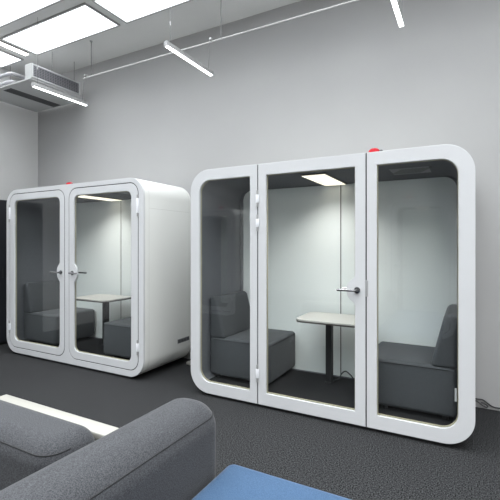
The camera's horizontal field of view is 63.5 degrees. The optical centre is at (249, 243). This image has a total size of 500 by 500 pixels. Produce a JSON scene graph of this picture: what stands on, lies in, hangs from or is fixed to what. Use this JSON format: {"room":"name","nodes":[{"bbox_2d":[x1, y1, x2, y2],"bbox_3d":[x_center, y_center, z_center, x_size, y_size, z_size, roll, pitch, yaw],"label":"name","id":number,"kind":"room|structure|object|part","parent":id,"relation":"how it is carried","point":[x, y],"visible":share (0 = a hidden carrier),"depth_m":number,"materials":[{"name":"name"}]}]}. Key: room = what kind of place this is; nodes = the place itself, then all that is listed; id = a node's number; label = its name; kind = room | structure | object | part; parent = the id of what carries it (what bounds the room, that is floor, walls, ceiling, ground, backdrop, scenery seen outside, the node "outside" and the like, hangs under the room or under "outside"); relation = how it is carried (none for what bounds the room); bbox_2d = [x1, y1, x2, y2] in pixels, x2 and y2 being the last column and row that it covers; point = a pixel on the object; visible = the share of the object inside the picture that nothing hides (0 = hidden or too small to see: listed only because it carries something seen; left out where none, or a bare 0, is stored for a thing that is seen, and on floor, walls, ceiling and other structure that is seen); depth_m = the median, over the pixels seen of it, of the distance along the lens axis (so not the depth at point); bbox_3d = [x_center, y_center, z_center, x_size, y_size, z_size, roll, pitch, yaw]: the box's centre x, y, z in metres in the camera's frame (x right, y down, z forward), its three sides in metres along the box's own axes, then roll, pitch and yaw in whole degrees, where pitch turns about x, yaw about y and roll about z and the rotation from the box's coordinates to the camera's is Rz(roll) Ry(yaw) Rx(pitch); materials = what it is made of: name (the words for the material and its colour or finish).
{"room":"office lounge","nodes":[
{"label":"office lounge","id":0,"kind":"room"},
{"bbox_2d":[0,68,37,199],"bbox_3d":[-5.796,-0.606,2.602,0.150,4.166,9.345,0,0,28],"label":"wall","id":1,"kind":"structure","parent":0,"point":[18,125],"depth_m":6.37,"materials":[{"name":"grey paint"}]},
{"bbox_2d":[0,80,17,86],"bbox_3d":[-3.482,-2.373,6.261,0.416,0.051,0.696,0,0,28],"label":"insulated pipe","id":2,"kind":"object","parent":1,"relation":"attached to","point":[7,82],"visible":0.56,"depth_m":5.92,"materials":[{"name":"grey"}]},
{"bbox_2d":[0,72,24,78],"bbox_3d":[-3.482,-2.493,6.261,0.416,0.051,0.696,0,0,28],"label":"insulated pipe","id":3,"kind":"object","parent":1,"relation":"attached to","point":[7,74],"visible":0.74,"depth_m":5.95,"materials":[{"name":"grey metal"}]},
{"bbox_2d":[0,0,301,75],"bbox_3d":[-0.658,-2.749,-0.101,11.760,0.120,9.495,0,0,28],"label":"ceiling","id":4,"kind":"structure","parent":0,"point":[194,16],"depth_m":5.04,"materials":[{"name":"paint"}]},
{"bbox_2d":[0,49,23,67],"bbox_3d":[-3.653,-2.679,5.774,0.546,0.020,0.521,0,0,28],"label":"light panel","id":5,"kind":"object","parent":4,"relation":"attached to","point":[6,59],"visible":1,"depth_m":5.86,"materials":[{"name":"white plastic"}]},
{"bbox_2d":[0,40,28,55],"bbox_3d":[-3.364,-2.675,5.290,0.090,0.027,0.930,0,0,28],"label":"recessed light","id":6,"kind":"object","parent":4,"relation":"in","point":[2,43],"visible":1,"depth_m":5.50,"materials":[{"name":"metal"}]},
{"bbox_2d":[0,0,63,27],"bbox_3d":[-2.745,-2.679,4.513,1.616,0.020,0.521,0,0,28],"label":"light panel","id":7,"kind":"object","parent":4,"relation":"attached to","point":[11,11],"visible":1,"depth_m":4.59,"materials":[{"name":"white plastic"}]},
{"bbox_2d":[0,63,85,111],"bbox_3d":[-3.183,-2.421,5.951,1.208,0.536,0.875,0,0,28],"label":"air conditioner","id":8,"kind":"object","parent":4,"relation":"hanging from","point":[21,94],"visible":0.98,"depth_m":5.79,"materials":[{"name":"white metal"}]},
{"bbox_3d":[-3.207,-2.155,5.984,0.063,0.004,0.776,0,0,28],"label":"slot blade","id":9,"kind":"part","parent":8,"relation":"part of","materials":[{"name":"grey"}]},
{"bbox_3d":[-3.189,-2.170,5.954,1.195,0.018,0.875,0,0,28],"label":"panel","id":10,"kind":"part","parent":8,"relation":"part of","materials":[{"name":"white metal"}]},
{"bbox_3d":[-2.747,-2.278,5.664,0.128,0.196,0.765,0,0,28],"label":"casing","id":11,"kind":"part","parent":8,"relation":"part of","materials":[{"name":"white metal"}]},
{"bbox_2d":[31,63,79,94],"bbox_3d":[-2.685,-2.281,5.623,0.020,0.180,0.747,0,0,28],"label":"grille","id":12,"kind":"object","parent":8,"relation":"attached to","point":[46,77],"depth_m":5.59,"materials":[{"name":"grey metal"}]},
{"bbox_2d":[31,17,87,105],"bbox_3d":[-2.366,-2.268,5.074,0.042,0.842,0.774,0,0,28],"label":"pendant lamp","id":13,"kind":"object","parent":4,"relation":"hanging from","point":[33,84],"visible":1,"depth_m":4.96,"materials":[{"name":"silver metal"}]},
{"bbox_2d":[33,86,86,105],"bbox_3d":[-2.367,-1.851,5.073,0.037,0.008,0.748,0,0,28],"label":"diffuser","id":14,"kind":"object","parent":13,"relation":"attached to","point":[42,88],"depth_m":5.06,"materials":[{"name":"white plastic"}]},
{"bbox_2d":[0,2,119,54],"bbox_3d":[-2.423,-2.679,5.106,1.616,0.020,0.521,0,0,28],"label":"light panel","id":15,"kind":"object","parent":4,"relation":"attached to","point":[82,21],"visible":0.88,"depth_m":5.04,"materials":[{"name":"white plastic"}]},
{"bbox_2d":[92,0,192,23],"bbox_3d":[-0.907,-2.679,4.284,1.616,0.020,0.521,0,0,28],"label":"light panel","id":16,"kind":"object","parent":4,"relation":"attached to","point":[128,11],"visible":1,"depth_m":4.56,"materials":[{"name":"white plastic"}]},
{"bbox_2d":[164,0,213,76],"bbox_3d":[-0.601,-2.268,4.113,0.042,0.842,0.779,0,0,28],"label":"pendant lamp","id":17,"kind":"object","parent":4,"relation":"hanging from","point":[167,44],"visible":1,"depth_m":4.02,"materials":[{"name":"silver metal"}]},
{"bbox_2d":[165,46,212,75],"bbox_3d":[-0.603,-1.851,4.110,0.037,0.008,0.748,0,0,28],"label":"diffuser","id":18,"kind":"object","parent":17,"relation":"attached to","point":[171,48],"depth_m":4.08,"materials":[{"name":"white plastic"}]},
{"bbox_2d":[83,0,358,78],"bbox_3d":[1.958,-2.453,3.147,9.560,0.473,0.040,0,0,28],"label":"track","id":19,"kind":"object","parent":4,"relation":"hanging from","point":[91,41],"visible":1,"depth_m":4.36,"materials":[{"name":"grey metal"}]},
{"bbox_3d":[-2.103,-2.450,5.351,0.009,0.454,0.009,0,0,6],"label":"rod","id":20,"kind":"part","parent":19,"relation":"part of","materials":[{"name":"grey metal"}]},
{"bbox_2d":[391,0,403,27],"bbox_3d":[1.133,-2.268,3.147,0.042,0.842,0.824,0,0,28],"label":"pendant lamp","id":21,"kind":"object","parent":4,"relation":"hanging from","point":[395,3],"visible":1,"depth_m":3.24,"materials":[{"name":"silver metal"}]},
{"bbox_2d":[0,343,499,499],"bbox_3d":[-0.658,1.527,-0.101,11.760,0.100,9.495,0,0,28],"label":"floor","id":22,"kind":"structure","parent":0,"point":[346,461],"depth_m":3.05,"materials":[{"name":"carpet"}]},
{"bbox_2d":[0,200,7,344],"bbox_3d":[-3.835,0.414,5.779,0.258,2.125,1.700,0,0,28],"label":"tall cabinet","id":23,"kind":"object","parent":22,"relation":"on","point":[3,203],"visible":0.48,"depth_m":5.93,"materials":[{"name":"black metal"}]},
{"bbox_3d":[-3.471,0.397,6.223,0.018,2.080,0.558,0,0,28],"label":"cabinet door","id":24,"kind":"part","parent":23,"relation":"part of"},
{"bbox_2d":[0,400,94,490],"bbox_3d":[-1.630,1.102,1.718,1.895,0.750,0.865,0,0,28],"label":"cushion","id":25,"kind":"object","parent":22,"relation":"on","point":[31,441],"visible":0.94,"depth_m":1.55,"materials":[{"name":"grey fabric"}]},
{"bbox_2d":[0,394,118,440],"bbox_3d":[-0.931,1.131,1.884,0.825,0.692,0.080,0,0,28],"label":"console table","id":26,"kind":"object","parent":22,"relation":"on","point":[98,429],"visible":0.34,"depth_m":1.84,"materials":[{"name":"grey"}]},
{"bbox_2d":[7,178,190,377],"bbox_3d":[-2.027,0.377,5.258,2.481,2.201,0.942,0,0,28],"label":"pod","id":27,"kind":"object","parent":22,"relation":"on","point":[131,237],"visible":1,"depth_m":4.97,"materials":[{"name":"grey plastic"}]},
{"bbox_3d":[-2.744,0.353,5.193,1.110,2.032,0.023,0,0,28],"label":"door","id":28,"kind":"part","parent":27,"relation":"part of","materials":[{"name":"white paint"}]},
{"bbox_2d":[24,280,94,345],"bbox_3d":[-2.677,0.943,5.691,0.689,0.818,0.657,0,0,28],"label":"sofa","id":29,"kind":"object","parent":27,"relation":"on","point":[42,298],"visible":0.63,"depth_m":5.55,"materials":[{"name":"fabric"}]},
{"bbox_3d":[-2.898,0.743,5.811,0.187,0.418,0.650,0,0,28],"label":"backrest","id":30,"kind":"part","parent":29,"relation":"part of","materials":[{"name":"fabric"}]},
{"bbox_3d":[-2.675,1.125,5.690,0.678,0.384,0.650,0,0,28],"label":"seat","id":31,"kind":"part","parent":29,"relation":"part of","materials":[{"name":"fabric"}]},
{"bbox_3d":[-2.302,0.369,5.888,1.168,1.959,0.008,0,0,28],"label":"glass","id":32,"kind":"part","parent":27,"relation":"part of","materials":[{"name":"clear glass"}]},
{"bbox_2d":[78,195,122,200],"bbox_3d":[-2.007,-0.605,5.293,0.234,0.016,0.700,0,0,28],"label":"ceiling lamp","id":33,"kind":"object","parent":27,"relation":"attached to","point":[83,196],"depth_m":5.30,"materials":[{"name":"white plastic"}]},
{"bbox_2d":[76,294,130,344],"bbox_3d":[-1.921,1.022,5.269,0.625,0.659,0.490,0,0,28],"label":"table","id":34,"kind":"object","parent":27,"relation":"on","point":[104,299],"visible":0.69,"depth_m":5.33,"materials":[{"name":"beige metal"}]},
{"bbox_3d":[-1.690,0.353,4.621,1.110,2.032,0.023,0,0,28],"label":"door","id":35,"kind":"part","parent":27,"relation":"part of","materials":[{"name":"white paint"}]},
{"bbox_2d":[104,317,130,358],"bbox_3d":[-1.309,0.943,4.949,0.689,0.818,0.657,0,0,28],"label":"sofa","id":36,"kind":"object","parent":27,"relation":"on","point":[117,333],"visible":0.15,"depth_m":4.72,"materials":[{"name":"fabric"}]},
{"bbox_3d":[-1.310,0.369,5.349,1.082,1.959,0.008,0,0,28],"label":"glass","id":37,"kind":"part","parent":27,"relation":"part of","materials":[{"name":"clear glass"}]},
{"bbox_2d":[178,336,188,343],"bbox_3d":[-0.807,1.164,4.912,0.004,0.050,0.225,0,0,28],"label":"vent","id":38,"kind":"object","parent":27,"relation":"attached to","point":[181,339],"depth_m":4.91,"materials":[{"name":"grey"}]},
{"bbox_2d":[0,398,350,499],"bbox_3d":[-0.373,1.101,1.021,0.970,0.752,1.878,0,0,28],"label":"sofa","id":39,"kind":"object","parent":22,"relation":"on","point":[168,452],"visible":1,"depth_m":1.56,"materials":[{"name":"grey fabric"}]},
{"bbox_3d":[-0.681,1.071,1.169,0.288,0.692,1.845,0,0,28],"label":"backrest","id":40,"kind":"part","parent":39,"relation":"part of","materials":[{"name":"grey fabric"}]},
{"bbox_3d":[-0.246,1.165,0.952,0.680,0.284,1.878,0,0,28],"label":"seat","id":41,"kind":"part","parent":39,"relation":"part of","materials":[{"name":"blue fabric"}]},
{"bbox_2d":[191,144,474,444],"bbox_3d":[0.691,0.377,3.783,2.481,2.201,0.942,0,0,28],"label":"pod","id":42,"kind":"object","parent":22,"relation":"on","point":[384,239],"visible":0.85,"depth_m":3.78,"materials":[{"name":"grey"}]},
{"bbox_3d":[-0.257,0.362,3.845,0.744,2.170,0.024,0,0,28],"label":"fixed panel","id":43,"kind":"part","parent":42,"relation":"part of","materials":[{"name":"white paint"}]},
{"bbox_2d":[210,291,294,383],"bbox_3d":[0.041,0.943,4.216,0.689,0.818,0.657,0,0,28],"label":"sofa","id":44,"kind":"object","parent":42,"relation":"on","point":[230,312],"visible":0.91,"depth_m":4.05,"materials":[{"name":"fabric"}]},
{"bbox_3d":[-0.180,0.743,4.336,0.187,0.418,0.650,0,0,28],"label":"backrest","id":45,"kind":"part","parent":44,"relation":"part of","materials":[{"name":"fabric"}]},
{"bbox_3d":[0.043,1.125,4.215,0.678,0.384,0.650,0,0,28],"label":"seat","id":46,"kind":"part","parent":44,"relation":"part of","materials":[{"name":"fabric"}]},
{"bbox_3d":[0.415,0.369,4.413,1.168,1.959,0.008,0,0,28],"label":"glass","id":47,"kind":"part","parent":42,"relation":"part of","materials":[{"name":"clear glass"}]},
{"bbox_3d":[0.499,0.362,3.435,0.956,2.170,0.024,0,0,28],"label":"door","id":48,"kind":"part","parent":42,"relation":"part of","materials":[{"name":"white paint"}]},
{"bbox_2d":[300,172,346,185],"bbox_3d":[0.710,-0.605,3.818,0.234,0.016,0.700,0,0,28],"label":"ceiling lamp","id":49,"kind":"object","parent":42,"relation":"attached to","point":[323,178],"depth_m":3.74,"materials":[{"name":"white plastic"}]},
{"bbox_2d":[296,312,354,383],"bbox_3d":[0.792,1.022,3.797,0.625,0.659,0.490,0,0,28],"label":"table","id":50,"kind":"object","parent":42,"relation":"on","point":[330,320],"visible":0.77,"depth_m":3.91,"materials":[{"name":"laminate"}]},
{"bbox_2d":[334,371,354,380],"bbox_3d":[1.009,1.313,4.008,0.365,0.084,0.107,0,0,6],"label":"power cable","id":51,"kind":"object","parent":42,"relation":"on","point":[343,371],"visible":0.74,"depth_m":4.03,"materials":[{"name":"black plastic"}]},
{"bbox_3d":[0.770,0.369,3.221,0.156,0.019,0.029,0,0,28],"label":"lever","id":52,"kind":"part","parent":42,"relation":"part of","materials":[{"name":"silver metal"}]},
{"bbox_3d":[0.887,0.370,4.144,2.254,1.962,0.051,0,0,28],"label":"frame","id":53,"kind":"part","parent":42,"relation":"part of","materials":[{"name":"white metal"}]},
{"bbox_3d":[0.924,0.352,3.196,0.022,0.130,0.015,0,0,28],"label":"lock plate","id":54,"kind":"part","parent":42,"relation":"part of","materials":[{"name":"silver metal"}]},
{"bbox_2d":[369,148,382,151],"bbox_3d":[1.026,-0.754,3.312,0.122,0.062,0.108,0,0,28],"label":"beacon","id":55,"kind":"object","parent":42,"relation":"on","point":[372,149],"visible":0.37,"depth_m":3.28,"materials":[{"name":"red plastic"}]},
{"bbox_3d":[1.408,0.369,3.875,1.082,1.959,0.008,0,0,28],"label":"glass","id":56,"kind":"part","parent":42,"relation":"part of","materials":[{"name":"clear glass"}]},
{"bbox_2d":[389,166,431,174],"bbox_3d":[1.343,-0.611,3.373,0.340,0.006,0.290,0,0,28],"label":"ceiling vent","id":57,"kind":"object","parent":42,"relation":"attached to","point":[418,169],"depth_m":3.35,"materials":[{"name":"black metal"}]},
{"bbox_2d":[378,304,457,419],"bbox_3d":[1.409,0.943,3.474,0.689,0.818,0.657,0,0,28],"label":"sofa","id":58,"kind":"object","parent":42,"relation":"on","point":[420,378],"visible":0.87,"depth_m":3.15,"materials":[{"name":"fabric"}]},
{"bbox_3d":[1.407,1.125,3.475,0.678,0.384,0.650,0,0,28],"label":"seat","id":59,"kind":"part","parent":58,"relation":"part of","materials":[{"name":"fabric"}]},
{"bbox_3d":[1.629,0.743,3.354,0.187,0.418,0.650,0,0,28],"label":"backrest","id":60,"kind":"part","parent":58,"relation":"part of","materials":[{"name":"fabric"}]},
{"bbox_3d":[1.257,0.362,3.023,0.750,2.170,0.024,0,0,28],"label":"fixed panel","id":61,"kind":"part","parent":42,"relation":"part of","materials":[{"name":"white paint"}]},
{"bbox_2d":[475,400,487,407],"bbox_3d":[1.965,1.440,3.676,0.351,0.069,0.018,0,0,27],"label":"power cable","id":62,"kind":"object","parent":22,"relation":"on","point":[475,400],"visible":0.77,"depth_m":3.61,"materials":[{"name":"black plastic"}]},
{"bbox_2d":[475,398,499,408],"bbox_3d":[2.278,1.434,3.517,1.150,0.085,0.021,0,0,30],"label":"power cable","id":63,"kind":"object","parent":22,"relation":"on","point":[475,398],"visible":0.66,"depth_m":3.61,"materials":[{"name":"black plastic"}]},
{"bbox_2d":[38,0,499,410],"bbox_3d":[1.571,-0.606,4.006,11.760,4.166,0.150,0,0,28],"label":"wall","id":64,"kind":"structure","parent":0,"point":[346,79],"depth_m":4.42,"materials":[{"name":"grey paint"}]}
]}

